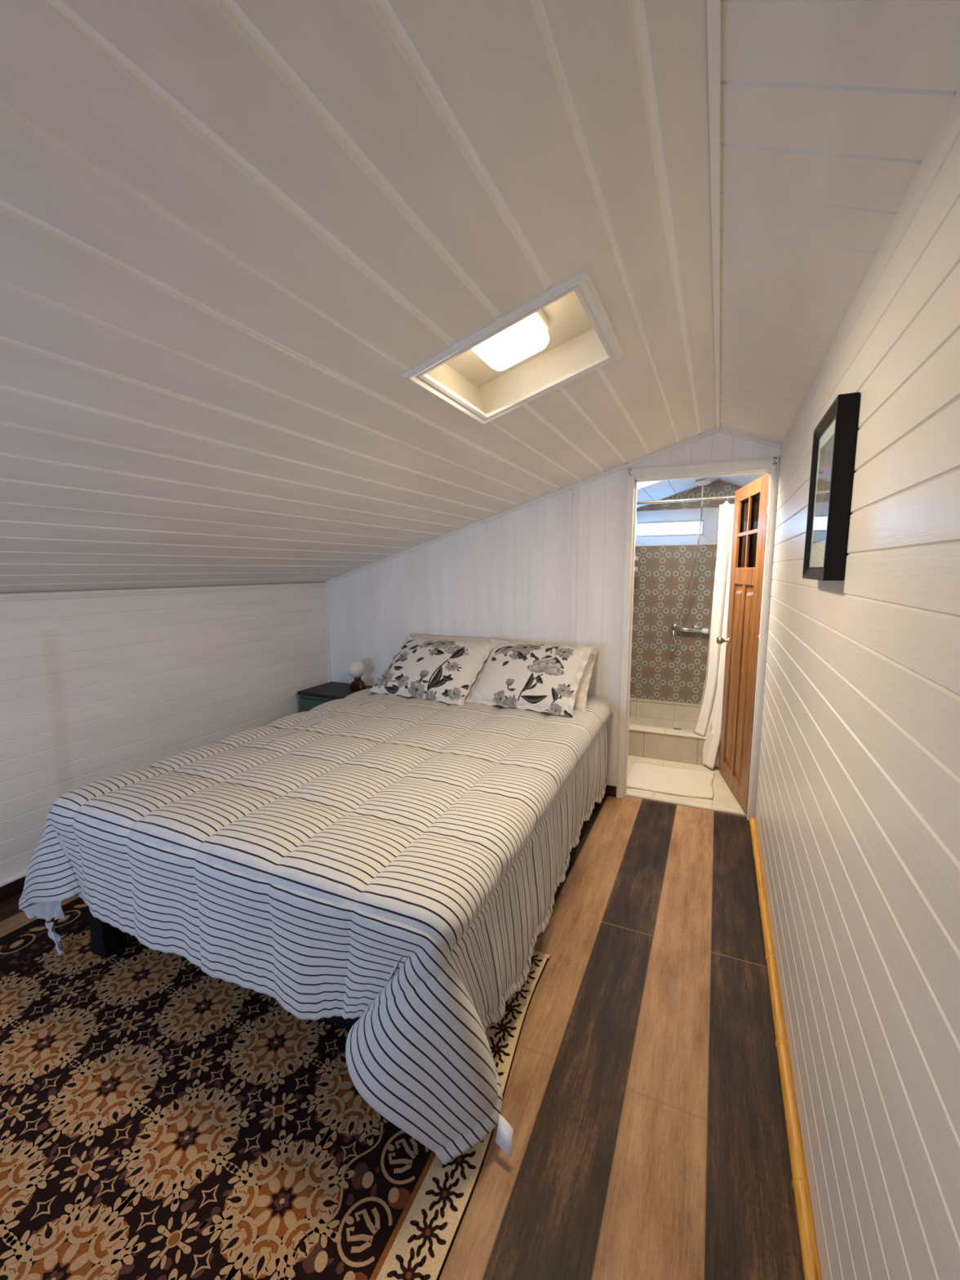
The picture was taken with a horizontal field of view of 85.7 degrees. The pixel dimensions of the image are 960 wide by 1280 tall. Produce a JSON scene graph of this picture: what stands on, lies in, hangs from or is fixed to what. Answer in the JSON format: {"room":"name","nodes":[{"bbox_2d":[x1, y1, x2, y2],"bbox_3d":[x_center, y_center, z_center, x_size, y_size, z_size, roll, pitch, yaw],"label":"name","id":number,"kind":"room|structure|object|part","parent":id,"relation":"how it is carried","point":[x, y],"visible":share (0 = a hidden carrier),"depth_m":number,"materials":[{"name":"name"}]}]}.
{"room":"bedroom","nodes":[
{"label":"bedroom","id":0,"kind":"room"},
{"bbox_2d":[0,582,328,883],"bbox_3d":[-2.120,0.479,2.068,0.050,1.308,4.400,3,8,24],"label":"wall","id":1,"kind":"structure","parent":0,"point":[92,689],"depth_m":2.66,"materials":[{"name":"white wood"}]},
{"bbox_2d":[0,875,26,902],"bbox_3d":[-2.088,1.096,2.138,0.014,0.066,4.400,3,8,24],"label":"baseboard","id":2,"kind":"structure","parent":1,"relation":"attached to","point":[15,887],"depth_m":2.25,"materials":[{"name":"brown wood"}]},
{"bbox_2d":[0,871,26,887],"bbox_3d":[-2.085,1.059,2.131,0.020,0.008,4.400,3,8,24],"label":"trim","id":3,"kind":"structure","parent":1,"relation":"attached to","point":[23,875],"depth_m":2.25,"materials":[{"name":"white wood"}]},
{"bbox_2d":[0,582,327,600],"bbox_3d":[-2.090,-0.151,1.967,0.022,0.030,4.400,3,8,24],"label":"trim","id":4,"kind":"structure","parent":1,"relation":"attached to","point":[46,595],"depth_m":2.67,"materials":[{"name":"white wood"}]},
{"bbox_2d":[0,0,715,593],"bbox_3d":[-0.878,-0.507,1.359,2.692,0.822,4.400,3,8,24],"label":"ceiling","id":5,"kind":"structure","parent":0,"point":[231,232],"depth_m":0.93,"materials":[{"name":"paint"}]},
{"bbox_2d":[401,268,624,424],"bbox_3d":[0.119,-0.786,1.475,0.487,0.159,0.502,3,8,24],"label":"trim","id":6,"kind":"structure","parent":5,"relation":"attached to","point":[581,283],"depth_m":1.35,"materials":[{"name":"white wood"}]},
{"bbox_2d":[426,290,607,413],"bbox_3d":[0.106,-0.836,1.475,0.442,0.222,0.430,3,8,24],"label":"shaft","id":7,"kind":"structure","parent":5,"relation":"attached to","point":[574,343],"depth_m":1.63,"materials":[{"name":"white paint"}]},
{"bbox_2d":[471,309,549,370],"bbox_3d":[0.077,-0.848,1.442,0.200,0.120,0.208,3,8,24],"label":"ceiling light","id":8,"kind":"object","parent":7,"relation":"attached to","point":[528,336],"visible":0.65,"depth_m":1.42,"materials":[{"name":"white plastic"}]},
{"bbox_2d":[0,755,804,1279],"bbox_3d":[-0.373,1.126,2.321,3.084,0.060,6.250,3,8,24],"label":"floor","id":9,"kind":"structure","parent":0,"point":[642,1104],"depth_m":1.43,"materials":[{"name":"wood"}]},
{"bbox_2d":[0,897,551,1279],"bbox_3d":[-1.194,1.272,0.994,1.995,0.015,2.840,3,8,24],"label":"rug","id":10,"kind":"object","parent":9,"relation":"on","point":[162,1117],"visible":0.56,"depth_m":1.28,"materials":[{"name":"brown fabric"}]},
{"bbox_2d":[86,904,359,1031],"bbox_3d":[-0.367,0.773,2.527,1.450,0.556,2.125,3,8,24],"label":"bed","id":11,"kind":"object","parent":10,"relation":"on","point":[106,940],"visible":0.07,"depth_m":1.86,"materials":[{"name":"black wood"}]},
{"bbox_3d":[-1.367,1.000,1.891,0.080,0.286,0.080,3,8,24],"label":"leg","id":12,"kind":"part","parent":11,"relation":"part of","materials":[{"name":"black wood"}]},
{"bbox_2d":[18,688,612,1164],"bbox_3d":[-0.370,0.745,2.467,2.033,0.627,2.314,3,8,24],"label":"comforter","id":13,"kind":"object","parent":11,"relation":"on","point":[397,864],"visible":0.94,"depth_m":1.56,"materials":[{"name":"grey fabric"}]},
{"bbox_2d":[369,635,496,706],"bbox_3d":[-0.299,0.175,3.243,0.707,0.325,0.394,4,9,30],"label":"pillow","id":14,"kind":"object","parent":13,"relation":"on","point":[444,671],"visible":1,"depth_m":3.15,"materials":[{"name":"fabric"}]},
{"bbox_2d":[409,633,505,687],"bbox_3d":[-0.226,0.159,3.366,0.713,0.345,0.326,3,8,24],"label":"pillow","id":15,"kind":"object","parent":13,"relation":"on","point":[476,640],"visible":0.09,"depth_m":3.43,"materials":[{"name":"grey fabric"}]},
{"bbox_2d":[464,639,593,717],"bbox_3d":[0.274,0.201,2.993,0.666,0.335,0.378,4,9,28],"label":"pillow","id":16,"kind":"object","parent":13,"relation":"on","point":[544,677],"visible":0.98,"depth_m":2.91,"materials":[{"name":"fabric"}]},
{"bbox_2d":[573,648,598,711],"bbox_3d":[0.352,0.209,3.089,0.646,0.316,0.355,3,8,24],"label":"pillow","id":17,"kind":"object","parent":13,"relation":"on","point":[580,699],"visible":0.12,"depth_m":2.93,"materials":[{"name":"beige fabric"}]},
{"bbox_2d":[297,681,373,711],"bbox_3d":[-0.982,0.628,3.776,0.545,0.543,0.369,3,8,24],"label":"nightstand","id":18,"kind":"object","parent":9,"relation":"on","point":[310,698],"visible":0.11,"depth_m":3.67,"materials":[{"name":"black wood"}]},
{"bbox_3d":[-1.054,0.487,3.599,0.493,0.130,0.012,3,8,24],"label":"drawer","id":19,"kind":"part","parent":18,"relation":"part of","materials":[{"name":"green paint"}]},
{"bbox_2d":[347,660,366,690],"bbox_3d":[-0.886,0.254,3.720,0.124,0.213,0.124,3,8,24],"label":"table lamp","id":20,"kind":"object","parent":18,"relation":"on","point":[356,668],"visible":0.98,"depth_m":3.69,"materials":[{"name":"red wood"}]},
{"bbox_3d":[-0.887,0.210,3.715,0.124,0.124,0.124,3,8,24],"label":"globe","id":21,"kind":"part","parent":20,"relation":"part of","materials":[{"name":"white glass"}]},
{"bbox_2d":[626,762,714,799],"bbox_3d":[1.268,0.929,3.455,0.535,0.016,0.508,3,8,24],"label":"bath mat","id":22,"kind":"object","parent":9,"relation":"on","point":[683,782],"visible":0.99,"depth_m":3.42,"materials":[{"name":"beige fabric"}]},
{"bbox_2d":[627,697,717,767],"bbox_3d":[1.620,0.725,4.209,0.957,0.209,0.987,3,8,24],"label":"shower tray","id":23,"kind":"object","parent":9,"relation":"on","point":[661,730],"visible":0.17,"depth_m":3.88,"materials":[{"name":"beige tile"}]},
{"bbox_2d":[326,431,780,786],"bbox_3d":[0.183,-0.136,3.386,3.044,2.150,0.045,3,8,24],"label":"wall","id":24,"kind":"structure","parent":0,"point":[508,576],"depth_m":3.29,"materials":[{"name":"white wood"}]},
{"bbox_2d":[324,486,579,682],"bbox_3d":[-0.298,-0.034,3.589,1.954,1.899,0.016,3,8,24],"label":"trim","id":25,"kind":"structure","parent":24,"relation":"attached to","point":[575,494],"depth_m":3.15,"materials":[{"name":"white wood"}]},
{"bbox_2d":[323,427,781,584],"bbox_3d":[0.167,-0.759,3.273,2.984,0.844,0.018,3,8,24],"label":"trim","id":26,"kind":"structure","parent":24,"relation":"attached to","point":[714,431],"depth_m":3.07,"materials":[{"name":"white wood"}]},
{"bbox_2d":[604,784,616,796],"bbox_3d":[-0.170,0.881,3.656,2.224,0.066,0.014,3,8,24],"label":"baseboard","id":27,"kind":"structure","parent":24,"relation":"attached to","point":[611,790],"depth_m":3.20,"materials":[{"name":"brown wood"}]},
{"bbox_2d":[641,478,697,500],"bbox_3d":[1.336,-1.147,3.689,0.343,0.107,1.700,3,8,24],"label":"trim","id":28,"kind":"structure","parent":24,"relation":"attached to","point":[695,478],"depth_m":4.07,"materials":[{"name":"grey wood"}]},
{"bbox_2d":[626,794,746,817],"bbox_3d":[1.210,0.982,3.086,0.678,0.006,0.022,3,8,24],"label":"trim","id":29,"kind":"structure","parent":24,"relation":"attached to","point":[627,795],"depth_m":3.07,"materials":[{"name":"silver metal"}]},
{"bbox_2d":[616,455,780,820],"bbox_3d":[1.193,0.015,2.936,0.759,1.962,0.082,3,8,24],"label":"trim","id":30,"kind":"structure","parent":24,"relation":"attached to","point":[770,464],"depth_m":2.86,"materials":[{"name":"white wood"}]},
{"bbox_2d":[706,0,720,429],"bbox_3d":[0.340,-0.843,0.749,0.016,0.016,4.400,3,8,24],"label":"trim","id":31,"kind":"structure","parent":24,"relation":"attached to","point":[713,6],"depth_m":0.90,"materials":[{"name":"white wood"}]},
{"bbox_2d":[716,471,770,815],"bbox_3d":[1.562,0.017,3.139,0.107,1.885,0.693,1,8,12],"label":"door","id":32,"kind":"structure","parent":24,"relation":"in","point":[751,500],"depth_m":3.09,"materials":[{"name":"orange wood"}]},
{"bbox_3d":[1.606,0.003,3.426,0.071,0.056,0.056,1,8,12],"label":"knob","id":33,"kind":"part","parent":32,"relation":"part of","materials":[{"name":"silver metal"}]},
{"bbox_3d":[1.627,0.242,3.300,0.034,1.190,0.192,1,8,12],"label":"raised panel","id":34,"kind":"part","parent":32,"relation":"part of","materials":[{"name":"orange wood"}]},
{"bbox_3d":[1.622,-0.543,3.189,0.003,0.192,0.202,1,8,12],"label":"glass pane","id":35,"kind":"part","parent":32,"relation":"part of","materials":[{"name":"black glass"}]},
{"bbox_3d":[1.621,-0.757,3.160,0.003,0.196,0.202,1,8,12],"label":"glass pane","id":36,"kind":"part","parent":32,"relation":"part of","materials":[{"name":"black glass"}]},
{"bbox_3d":[1.577,0.274,3.071,0.034,1.190,0.192,1,8,12],"label":"raised panel","id":37,"kind":"part","parent":32,"relation":"part of","materials":[{"name":"orange wood"}]},
{"bbox_3d":[1.573,-0.513,2.969,0.003,0.192,0.202,1,8,12],"label":"glass pane","id":38,"kind":"part","parent":32,"relation":"part of","materials":[{"name":"black glass"}]},
{"bbox_3d":[1.572,-0.727,2.940,0.003,0.196,0.202,1,8,12],"label":"glass pane","id":39,"kind":"part","parent":32,"relation":"part of","materials":[{"name":"black glass"}]},
{"bbox_2d":[636,476,719,508],"bbox_3d":[1.127,-1.114,3.787,1.115,0.384,1.705,3,8,24],"label":"ceiling","id":40,"kind":"structure","parent":0,"point":[661,490],"depth_m":4.09,"materials":[{"name":"white paint"}]},
{"bbox_2d":[637,480,659,488],"bbox_3d":[1.014,-1.047,3.363,0.313,0.104,0.680,3,8,24],"label":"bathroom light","id":41,"kind":"object","parent":40,"relation":"attached to","point":[640,485],"visible":0.07,"depth_m":3.58,"materials":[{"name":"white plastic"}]},
{"bbox_2d":[669,479,711,651],"bbox_3d":[1.715,-0.582,4.288,0.124,1.410,0.360,-4,8,-24],"label":"shower","id":42,"kind":"object","parent":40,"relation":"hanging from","point":[703,482],"visible":1,"depth_m":4.25,"materials":[{"name":"white plastic"}]},
{"bbox_2d":[630,480,742,704],"bbox_3d":[1.826,-0.298,4.522,0.970,2.150,0.001,3,8,24],"label":"wall","id":43,"kind":"structure","parent":0,"point":[662,578],"depth_m":4.59,"materials":[{"name":"tile"}]},
{"bbox_2d":[635,507,718,546],"bbox_3d":[1.709,-0.981,4.527,0.673,0.305,0.080,3,8,24],"label":"window","id":44,"kind":"structure","parent":43,"relation":"in","point":[672,526],"depth_m":4.53,"materials":[{"name":"white paint"}]},
{"bbox_3d":[1.677,-0.985,4.582,0.542,0.108,0.004,3,8,24],"label":"pane","id":45,"kind":"part","parent":44,"relation":"part of","materials":[{"name":"white glass"}]},
{"bbox_3d":[1.675,-0.984,4.578,0.550,0.116,0.016,3,8,24],"label":"frame","id":46,"kind":"part","parent":44,"relation":"part of","materials":[{"name":"white plastic"}]},
{"bbox_2d":[670,622,708,634],"bbox_3d":[1.823,-0.100,4.503,0.310,0.077,0.089,3,8,24],"label":"shower mixer","id":47,"kind":"object","parent":43,"relation":"attached to","point":[695,628],"visible":0.97,"depth_m":4.48,"materials":[{"name":"silver metal"}]},
{"bbox_3d":[1.929,-0.076,4.433,0.056,0.047,0.046,3,8,24],"label":"control knob","id":48,"kind":"part","parent":47,"relation":"part of","materials":[{"name":"white plastic"}]},
{"bbox_2d":[719,473,766,486],"bbox_3d":[1.774,-1.187,3.478,0.311,0.161,1.705,3,8,24],"label":"ceiling","id":49,"kind":"structure","parent":0,"point":[739,480],"depth_m":3.96,"materials":[{"name":"white paint"}]},
{"bbox_2d":[719,0,959,444],"bbox_3d":[0.484,-0.803,0.688,0.311,0.161,4.400,3,8,24],"label":"ceiling","id":50,"kind":"structure","parent":0,"point":[831,110],"depth_m":0.86,"materials":[{"name":"white wood"}]},
{"bbox_2d":[755,85,959,1279],"bbox_3d":[0.637,0.284,0.767,0.050,2.016,4.400,3,8,24],"label":"wall","id":51,"kind":"structure","parent":0,"point":[857,810],"depth_m":0.84,"materials":[{"name":"white wood"}]},
{"bbox_2d":[749,817,822,1279],"bbox_3d":[0.601,1.261,0.901,0.038,0.038,4.340,3,8,24],"label":"baseboard","id":52,"kind":"structure","parent":51,"relation":"attached to","point":[800,1185],"depth_m":1.33,"materials":[{"name":"yellow wood"}]},
{"bbox_2d":[802,391,860,580],"bbox_3d":[0.849,-0.347,1.265,0.038,0.394,0.320,3,8,24],"label":"picture frame","id":53,"kind":"object","parent":51,"relation":"attached to","point":[833,446],"visible":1,"depth_m":1.14,"materials":[{"name":"black wood"}]},
{"bbox_2d":[813,433,834,543],"bbox_3d":[0.841,-0.362,1.267,0.001,0.240,0.196,3,8,24],"label":"print","id":54,"kind":"object","parent":53,"relation":"attached to","point":[825,456],"depth_m":1.27},
{"bbox_3d":[1.038,-0.159,4.015,0.030,2.020,1.805,3,8,24],"label":"wall","id":55,"kind":"structure","parent":0,"visible":0},
{"bbox_2d":[634,556,638,571],"bbox_3d":[1.235,-0.624,4.240,0.094,0.117,0.184,3,8,24],"label":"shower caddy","id":56,"kind":"object","parent":55,"relation":"attached to","point":[636,557],"visible":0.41,"depth_m":4.21,"materials":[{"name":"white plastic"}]},
{"bbox_2d":[636,494,734,504],"bbox_3d":[1.431,-0.966,3.581,0.960,0.043,0.039,3,8,24],"label":"shower curtain rod","id":57,"kind":"object","parent":55,"relation":"attached to","point":[728,497],"visible":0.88,"depth_m":3.57,"materials":[{"name":"silver metal"}]},
{"bbox_2d":[693,500,734,768],"bbox_3d":[1.660,-0.017,3.544,0.330,1.835,0.146,4,9,31],"label":"shower curtain","id":58,"kind":"object","parent":57,"relation":"hanging from","point":[708,724],"visible":0.43,"depth_m":3.58,"materials":[{"name":"white fabric"}]}
]}

